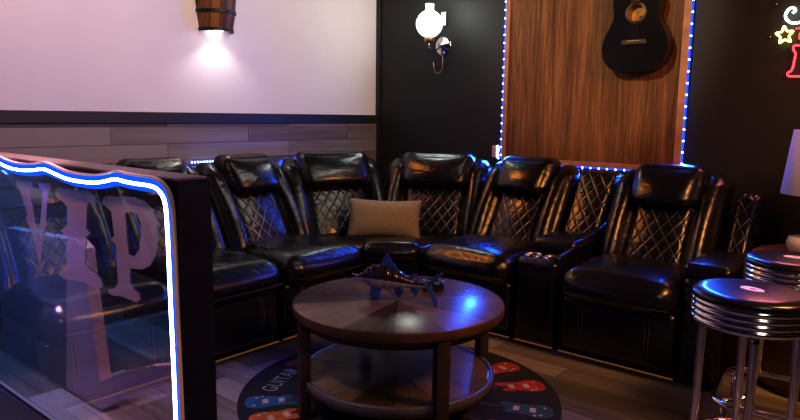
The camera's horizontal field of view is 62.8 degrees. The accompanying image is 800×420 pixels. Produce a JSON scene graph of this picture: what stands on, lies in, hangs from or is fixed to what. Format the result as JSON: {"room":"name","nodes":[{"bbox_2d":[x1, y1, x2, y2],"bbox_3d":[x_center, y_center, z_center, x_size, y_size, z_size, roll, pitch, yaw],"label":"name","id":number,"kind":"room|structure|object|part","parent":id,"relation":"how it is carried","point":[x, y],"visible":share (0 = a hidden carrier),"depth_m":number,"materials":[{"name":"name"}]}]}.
{"room":"entertainment venue","nodes":[
{"label":"entertainment venue","id":0,"kind":"room"},
{"bbox_2d":[0,0,375,114],"bbox_3d":[-2.291,-0.730,3.131,0.100,3.000,6.400,8,11,39],"label":"wall","id":1,"kind":"structure","parent":0,"point":[281,56],"depth_m":4.13,"materials":[{"name":"white paint"}]},
{"bbox_2d":[0,123,375,166],"bbox_3d":[-2.259,0.172,3.224,0.012,1.187,6.400,8,11,39],"label":"wainscoting","id":2,"kind":"structure","parent":1,"relation":"attached to","point":[100,143],"depth_m":4.15,"materials":[{"name":"grey wood"}]},
{"bbox_2d":[0,110,376,122],"bbox_3d":[-2.247,-0.448,3.131,0.024,0.068,6.400,8,11,39],"label":"trim","id":3,"kind":"structure","parent":1,"relation":"attached to","point":[6,116],"depth_m":4.05,"materials":[{"name":"black paint"}]},
{"bbox_2d":[189,161,212,163],"bbox_3d":[-1.244,-0.320,4.328,0.016,0.014,0.320,8,11,39],"label":"led strip","id":4,"kind":"object","parent":1,"relation":"attached to","point":[198,161],"visible":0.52,"depth_m":4.26,"materials":[{"name":"blue plastic"}]},
{"bbox_2d":[195,0,235,34],"bbox_3d":[-1.150,-1.438,4.189,0.148,0.582,0.282,8,11,39],"label":"sconce","id":5,"kind":"object","parent":1,"relation":"attached to","point":[216,15],"visible":1,"depth_m":4.16,"materials":[{"name":"brown wood"}]},
{"bbox_2d":[68,332,799,419],"bbox_3d":[0.101,1.121,1.349,6.400,0.100,6.600,8,11,39],"label":"floor","id":6,"kind":"structure","parent":0,"point":[586,389],"depth_m":3.02,"materials":[{"name":"brown wood"}]},
{"bbox_2d":[0,168,171,409],"bbox_3d":[-1.565,0.298,3.067,1.040,1.001,0.614,8,11,39],"label":"seat","id":7,"kind":"object","parent":6,"relation":"on","point":[77,343],"visible":0.76,"depth_m":2.86,"materials":[{"name":"leather"}]},
{"bbox_3d":[-1.591,0.582,3.127,0.800,0.340,0.588,8,11,39],"label":"seat","id":8,"kind":"part","parent":7,"relation":"part of","materials":[{"name":"leather"}]},
{"bbox_3d":[-1.718,0.100,3.170,0.383,0.480,0.325,8,11,39],"label":"quilted panel","id":9,"kind":"part","parent":7,"relation":"part of","materials":[{"name":"leather"}]},
{"bbox_3d":[-1.500,0.316,3.014,0.300,0.057,0.468,8,11,39],"label":"quilted seat panel","id":10,"kind":"part","parent":7,"relation":"part of","materials":[{"name":"leather"}]},
{"bbox_2d":[0,272,168,345],"bbox_3d":[-1.432,0.413,2.970,0.690,0.229,0.586,8,11,39],"label":"seat cushion","id":11,"kind":"object","parent":7,"relation":"on","point":[37,308],"depth_m":2.76,"materials":[{"name":"black leather"}]},
{"bbox_2d":[0,152,216,419],"bbox_3d":[-1.410,0.336,2.446,2.304,1.106,0.112,8,11,39],"label":"glass wall","id":12,"kind":"structure","parent":6,"relation":"on","point":[186,198],"depth_m":1.72,"materials":[{"name":"clear glass"}]},
{"bbox_2d":[99,157,282,371],"bbox_3d":[-1.166,0.235,3.537,1.040,1.001,0.614,8,11,39],"label":"seat","id":13,"kind":"object","parent":6,"relation":"on","point":[244,285],"visible":0.38,"depth_m":3.37,"materials":[{"name":"leather"}]},
{"bbox_3d":[-1.319,0.037,3.641,0.383,0.480,0.325,8,11,39],"label":"quilted panel","id":14,"kind":"part","parent":13,"relation":"part of","materials":[{"name":"leather"}]},
{"bbox_3d":[-1.101,0.254,3.485,0.300,0.057,0.468,8,11,39],"label":"quilted seat panel","id":15,"kind":"part","parent":13,"relation":"part of","materials":[{"name":"leather"}]},
{"bbox_2d":[136,252,279,308],"bbox_3d":[-1.033,0.350,3.440,0.690,0.229,0.586,8,11,39],"label":"seat cushion","id":16,"kind":"object","parent":13,"relation":"on","point":[241,280],"depth_m":3.29,"materials":[{"name":"black leather"}]},
{"bbox_2d":[193,153,363,340],"bbox_3d":[-0.767,0.173,4.008,1.040,1.001,0.614,8,11,39],"label":"seat","id":17,"kind":"object","parent":6,"relation":"on","point":[256,208],"visible":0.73,"depth_m":3.87,"materials":[{"name":"leather"}]},
{"bbox_3d":[-0.920,-0.025,4.112,0.383,0.480,0.325,8,11,39],"label":"quilted panel","id":18,"kind":"part","parent":17,"relation":"part of","materials":[{"name":"leather"}]},
{"bbox_3d":[-0.702,0.191,3.955,0.300,0.057,0.468,8,11,39],"label":"quilted seat panel","id":19,"kind":"part","parent":17,"relation":"part of","materials":[{"name":"leather"}]},
{"bbox_2d":[241,237,360,287],"bbox_3d":[-0.634,0.288,3.911,0.690,0.229,0.586,8,11,39],"label":"seat cushion","id":20,"kind":"object","parent":17,"relation":"on","point":[301,262],"depth_m":3.70,"materials":[{"name":"black leather"}]},
{"bbox_2d":[277,151,491,275],"bbox_3d":[-0.109,0.081,4.601,1.373,0.972,1.328,8,11,39],"label":"seat","id":21,"kind":"object","parent":6,"relation":"on","point":[449,185],"visible":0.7,"depth_m":4.45,"materials":[{"name":"black leather"}]},
{"bbox_3d":[-0.444,-0.080,4.537,0.420,0.480,0.383,-3,9,-26],"label":"quilted panel","id":22,"kind":"part","parent":21,"relation":"part of","materials":[{"name":"leather"}]},
{"bbox_2d":[346,198,421,238],"bbox_3d":[-0.102,0.057,4.281,0.495,0.262,0.165,0,8,-2],"label":"throw pillow","id":23,"kind":"object","parent":21,"relation":"on","point":[368,218],"visible":0.99,"depth_m":4.23,"materials":[{"name":"beige fabric"}]},
{"bbox_2d":[324,234,458,266],"bbox_3d":[-0.105,0.198,4.652,1.220,0.135,1.185,8,11,39],"label":"seat cushion","id":24,"kind":"object","parent":21,"relation":"on","point":[401,254],"depth_m":4.00,"materials":[{"name":"black leather"}]},
{"bbox_3d":[-0.107,0.397,4.657,1.130,0.330,1.100,8,11,39],"label":"seat","id":25,"kind":"part","parent":21,"relation":"part of","materials":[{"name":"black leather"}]},
{"bbox_3d":[0.244,-0.080,4.595,0.420,0.480,0.383,3,8,16],"label":"quilted panel","id":26,"kind":"part","parent":21,"relation":"part of","materials":[{"name":"leather"}]},
{"bbox_2d":[237,345,561,419],"bbox_3d":[-0.003,0.830,2.979,1.434,0.010,1.434,8,11,39],"label":"round rug","id":27,"kind":"object","parent":6,"relation":"on","point":[518,392],"visible":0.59,"depth_m":2.90,"materials":[{"name":"black carpet"}]},
{"bbox_2d":[292,275,504,419],"bbox_3d":[-0.009,0.611,2.850,0.902,0.459,0.902,8,11,39],"label":"coffee table","id":28,"kind":"object","parent":27,"relation":"on","point":[392,356],"visible":0.93,"depth_m":2.66,"materials":[{"name":"brown wood"}]},
{"bbox_3d":[-0.394,0.648,2.691,0.044,0.420,0.055,-3,9,-23],"label":"leg","id":29,"kind":"part","parent":28,"relation":"part of","materials":[{"name":"brown wood"}]},
{"bbox_2d":[352,253,443,306],"bbox_3d":[-0.015,0.286,2.787,0.395,0.200,0.087,3,9,17],"label":"fish figurine","id":30,"kind":"object","parent":28,"relation":"on","point":[385,275],"visible":1,"depth_m":2.78,"materials":[{"name":"blue metal"}]},
{"bbox_2d":[307,343,493,419],"bbox_3d":[-0.010,0.705,2.864,0.830,0.044,0.830,8,11,39],"label":"shelf","id":31,"kind":"object","parent":28,"relation":"attached to","point":[370,383],"depth_m":2.71,"materials":[{"name":"brown wood"}]},
{"bbox_2d":[422,278,444,291],"bbox_3d":[0.150,0.341,2.976,0.104,0.042,0.104,8,11,39],"label":"ashtray","id":32,"kind":"object","parent":28,"relation":"on","point":[439,285],"visible":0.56,"depth_m":2.94,"materials":[{"name":"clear glass"}]},
{"bbox_3d":[0.154,0.686,2.472,0.055,0.420,0.044,-3,9,-23],"label":"leg","id":33,"kind":"part","parent":28,"relation":"part of","materials":[{"name":"brown wood"}]},
{"bbox_3d":[0.376,0.612,3.015,0.044,0.420,0.055,-3,9,-23],"label":"leg","id":34,"kind":"part","parent":28,"relation":"part of","materials":[{"name":"brown wood"}]},
{"bbox_2d":[423,155,583,338],"bbox_3d":[0.658,0.176,4.112,0.628,1.001,1.040,8,11,39],"label":"seat","id":35,"kind":"object","parent":6,"relation":"on","point":[522,199],"visible":0.72,"depth_m":4.03,"materials":[{"name":"leather"}]},
{"bbox_2d":[423,237,540,286],"bbox_3d":[0.544,0.291,3.993,0.600,0.229,0.690,8,11,39],"label":"seat cushion","id":36,"kind":"object","parent":35,"relation":"on","point":[479,261],"depth_m":3.75,"materials":[{"name":"black leather"}]},
{"bbox_3d":[0.603,0.195,4.049,0.482,0.057,0.300,8,11,39],"label":"quilted seat panel","id":37,"kind":"part","parent":35,"relation":"part of","materials":[{"name":"leather"}]},
{"bbox_3d":[0.673,0.461,4.176,0.602,0.340,0.800,8,11,39],"label":"seat","id":38,"kind":"part","parent":35,"relation":"part of","materials":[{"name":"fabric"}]},
{"bbox_3d":[0.791,-0.022,4.240,0.325,0.480,0.383,8,11,39],"label":"quilted panel","id":39,"kind":"part","parent":35,"relation":"part of","materials":[{"name":"leather"}]},
{"bbox_2d":[514,170,620,348],"bbox_3d":[0.998,0.242,3.828,0.260,0.900,0.875,8,11,39],"label":"console","id":40,"kind":"object","parent":6,"relation":"on","point":[539,294],"visible":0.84,"depth_m":3.59,"materials":[{"name":"black leather"}]},
{"bbox_3d":[0.956,0.184,3.768,0.260,0.099,0.340,8,11,39],"label":"armrest lid","id":41,"kind":"part","parent":40,"relation":"part of","materials":[{"name":"black leather"}]},
{"bbox_3d":[1.036,0.348,3.721,0.035,0.521,0.680,8,11,39],"label":"panel","id":42,"kind":"part","parent":40,"relation":"part of","materials":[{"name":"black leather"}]},
{"bbox_2d":[557,163,765,385],"bbox_3d":[1.418,0.276,3.480,0.813,1.001,1.040,8,11,39],"label":"seat","id":43,"kind":"object","parent":6,"relation":"on","point":[627,306],"visible":0.83,"depth_m":3.33,"materials":[{"name":"leather"}]},
{"bbox_2d":[561,259,686,319],"bbox_3d":[1.229,0.381,3.424,0.588,0.229,0.690,8,11,39],"label":"seat cushion","id":44,"kind":"object","parent":43,"relation":"on","point":[612,289],"depth_m":3.20,"materials":[{"name":"black leather"}]},
{"bbox_3d":[1.288,0.285,3.480,0.470,0.057,0.300,8,11,39],"label":"quilted seat panel","id":45,"kind":"part","parent":43,"relation":"part of","materials":[{"name":"leather"}]},
{"bbox_3d":[1.476,0.068,3.671,0.325,0.480,0.383,8,11,39],"label":"quilted panel","id":46,"kind":"part","parent":43,"relation":"part of","materials":[{"name":"leather"}]},
{"bbox_3d":[1.359,0.551,3.607,0.590,0.340,0.800,8,11,39],"label":"seat","id":47,"kind":"part","parent":43,"relation":"part of","materials":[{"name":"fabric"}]},
{"bbox_3d":[1.373,0.576,3.010,0.148,0.420,0.046,8,11,39],"label":"quilted arm","id":48,"kind":"part","parent":43,"relation":"part of","materials":[{"name":"leather"}]},
{"bbox_3d":[1.637,0.524,3.321,0.205,0.500,0.830,8,11,39],"label":"arm","id":49,"kind":"part","parent":43,"relation":"part of","materials":[{"name":"black leather"}]},
{"bbox_3d":[1.781,0.150,3.411,0.122,0.460,0.390,8,11,39],"label":"quilted arm","id":50,"kind":"part","parent":43,"relation":"part of","materials":[{"name":"leather"}]},
{"bbox_2d":[689,278,799,419],"bbox_3d":[1.083,0.608,2.071,0.478,0.737,0.478,-3,9,-23],"label":"bar stool","id":51,"kind":"object","parent":6,"relation":"on","point":[756,310],"visible":1,"depth_m":1.96,"materials":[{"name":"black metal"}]},
{"bbox_3d":[0.906,0.568,2.137,0.142,0.465,0.024,4,9,22],"label":"leg","id":52,"kind":"part","parent":51,"relation":"part of","materials":[{"name":"silver metal"}]},
{"bbox_3d":[1.155,0.556,2.242,0.024,0.465,0.142,4,9,22],"label":"leg","id":53,"kind":"part","parent":51,"relation":"part of","materials":[{"name":"silver metal"}]},
{"bbox_2d":[692,278,799,314],"bbox_3d":[1.087,0.259,2.021,0.344,0.028,0.344,-3,9,-23],"label":"cushion","id":54,"kind":"object","parent":51,"relation":"on","point":[734,296],"depth_m":1.96,"materials":[{"name":"black leather"}]},
{"bbox_3d":[1.012,0.605,1.891,0.024,0.465,0.142,4,9,22],"label":"leg","id":55,"kind":"part","parent":51,"relation":"part of","materials":[{"name":"silver metal"}]},
{"bbox_3d":[1.260,0.593,1.996,0.142,0.465,0.024,4,9,22],"label":"leg","id":56,"kind":"part","parent":51,"relation":"part of","materials":[{"name":"silver metal"}]},
{"bbox_2d":[710,250,799,419],"bbox_3d":[1.505,0.544,2.553,0.478,0.737,0.478,6,10,33],"label":"bar stool","id":57,"kind":"object","parent":6,"relation":"on","point":[781,267],"visible":0.56,"depth_m":2.49,"materials":[{"name":"silver metal"}]},
{"bbox_3d":[1.318,0.520,2.510,0.142,0.465,0.024,-1,8,-12],"label":"leg","id":58,"kind":"part","parent":57,"relation":"part of","materials":[{"name":"silver metal"}]},
{"bbox_3d":[1.466,0.490,2.734,0.024,0.465,0.142,-1,8,-12],"label":"leg","id":59,"kind":"part","parent":57,"relation":"part of","materials":[{"name":"silver metal"}]},
{"bbox_2d":[744,250,799,273],"bbox_3d":[1.509,0.195,2.503,0.344,0.028,0.344,6,10,33],"label":"cushion","id":60,"kind":"object","parent":57,"relation":"on","point":[765,261],"depth_m":2.46,"materials":[{"name":"black leather"}]},
{"bbox_2d":[751,244,799,401],"bbox_3d":[1.997,0.529,3.090,0.650,0.625,0.650,8,11,39],"label":"side table","id":61,"kind":"object","parent":6,"relation":"on","point":[777,354],"visible":0.29,"depth_m":3.01,"materials":[{"name":"brown wood"}]},
{"bbox_2d":[780,129,799,196],"bbox_3d":[2.003,-0.077,3.056,0.400,0.585,0.400,8,11,39],"label":"table lamp","id":62,"kind":"object","parent":61,"relation":"on","point":[790,185],"visible":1,"depth_m":3.04,"materials":[{"name":"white fabric"}]},
{"bbox_2d":[786,234,799,251],"bbox_3d":[1.870,0.169,3.064,0.114,0.094,0.120,8,11,39],"label":"crystal bowl","id":63,"kind":"object","parent":61,"relation":"on","point":[793,241],"visible":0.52,"depth_m":3.04,"materials":[{"name":"white"}]},
{"bbox_2d":[380,0,799,250],"bbox_3d":[2.212,-0.740,3.595,6.400,3.000,0.100,8,11,39],"label":"wall","id":64,"kind":"structure","parent":0,"point":[743,110],"depth_m":3.91,"materials":[{"name":"black paint"}]},
{"bbox_2d":[376,0,380,167],"bbox_3d":[-0.184,-1.045,5.508,0.040,3.000,0.018,8,11,39],"label":"trim","id":65,"kind":"structure","parent":64,"relation":"attached to","point":[378,2],"depth_m":5.48,"materials":[{"name":"black paint"}]},
{"bbox_2d":[416,3,450,72],"bbox_3d":[0.244,-1.290,4.940,0.200,0.498,0.280,8,11,39],"label":"sconce","id":66,"kind":"object","parent":64,"relation":"attached to","point":[429,23],"visible":1,"depth_m":4.86,"materials":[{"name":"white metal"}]},
{"bbox_3d":[0.218,-1.274,4.911,0.076,0.043,0.076,8,11,39],"label":"burner","id":67,"kind":"part","parent":66,"relation":"part of","materials":[{"name":"gold metal"}]},
{"bbox_3d":[0.220,-1.412,4.891,0.200,0.243,0.200,8,11,39],"label":"globe","id":68,"kind":"part","parent":66,"relation":"part of"},
{"bbox_3d":[0.265,-1.233,4.974,0.012,0.057,0.160,8,11,39],"label":"arm","id":69,"kind":"part","parent":66,"relation":"part of","materials":[{"name":"silver metal"}]},
{"bbox_3d":[0.323,-1.264,5.039,0.152,0.152,0.034,8,11,39],"label":"wall plate","id":70,"kind":"part","parent":66,"relation":"part of","materials":[{"name":"silver metal"}]},
{"bbox_2d":[492,145,498,158],"bbox_3d":[0.707,-0.427,4.817,0.062,0.100,0.041,8,11,39],"label":"controller","id":71,"kind":"object","parent":64,"relation":"attached to","point":[495,148],"visible":1,"depth_m":4.80,"materials":[{"name":"beige plastic"}]},
{"bbox_2d":[561,165,629,170],"bbox_3d":[1.223,-0.286,4.394,1.200,0.014,0.016,8,11,39],"label":"led strip","id":72,"kind":"object","parent":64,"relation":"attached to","point":[561,165],"visible":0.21,"depth_m":4.29,"materials":[{"name":"blue plastic"}]},
{"bbox_2d":[500,0,694,169],"bbox_3d":[1.240,-1.257,4.260,1.284,1.950,0.034,8,11,39],"label":"wood wall panel","id":73,"kind":"object","parent":64,"relation":"attached to","point":[561,100],"depth_m":4.33,"materials":[{"name":"brown wood"}]},
{"bbox_3d":[0.748,-1.192,4.676,0.014,1.650,0.015,8,11,39],"label":"led strip","id":74,"kind":"part","parent":73,"relation":"part of","materials":[{"name":"blue plastic"}]},
{"bbox_2d":[602,0,672,72],"bbox_3d":[1.452,-1.343,3.966,0.405,1.000,0.129,8,11,39],"label":"acoustic guitar","id":75,"kind":"object","parent":73,"relation":"hanging from","point":[639,39],"visible":1,"depth_m":3.97,"materials":[{"name":"black paint"}]},
{"bbox_3d":[1.720,-1.063,3.869,0.014,1.650,0.015,8,11,39],"label":"led strip","id":76,"kind":"part","parent":73,"relation":"part of","materials":[{"name":"blue plastic"}]},
{"bbox_2d":[769,3,799,76],"bbox_3d":[2.131,-0.918,3.540,0.246,0.414,0.040,8,11,43],"label":"sign","id":77,"kind":"object","parent":64,"relation":"attached to","point":[792,7],"visible":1,"depth_m":3.54,"materials":[{"name":"multicoloured glass"}]}
]}

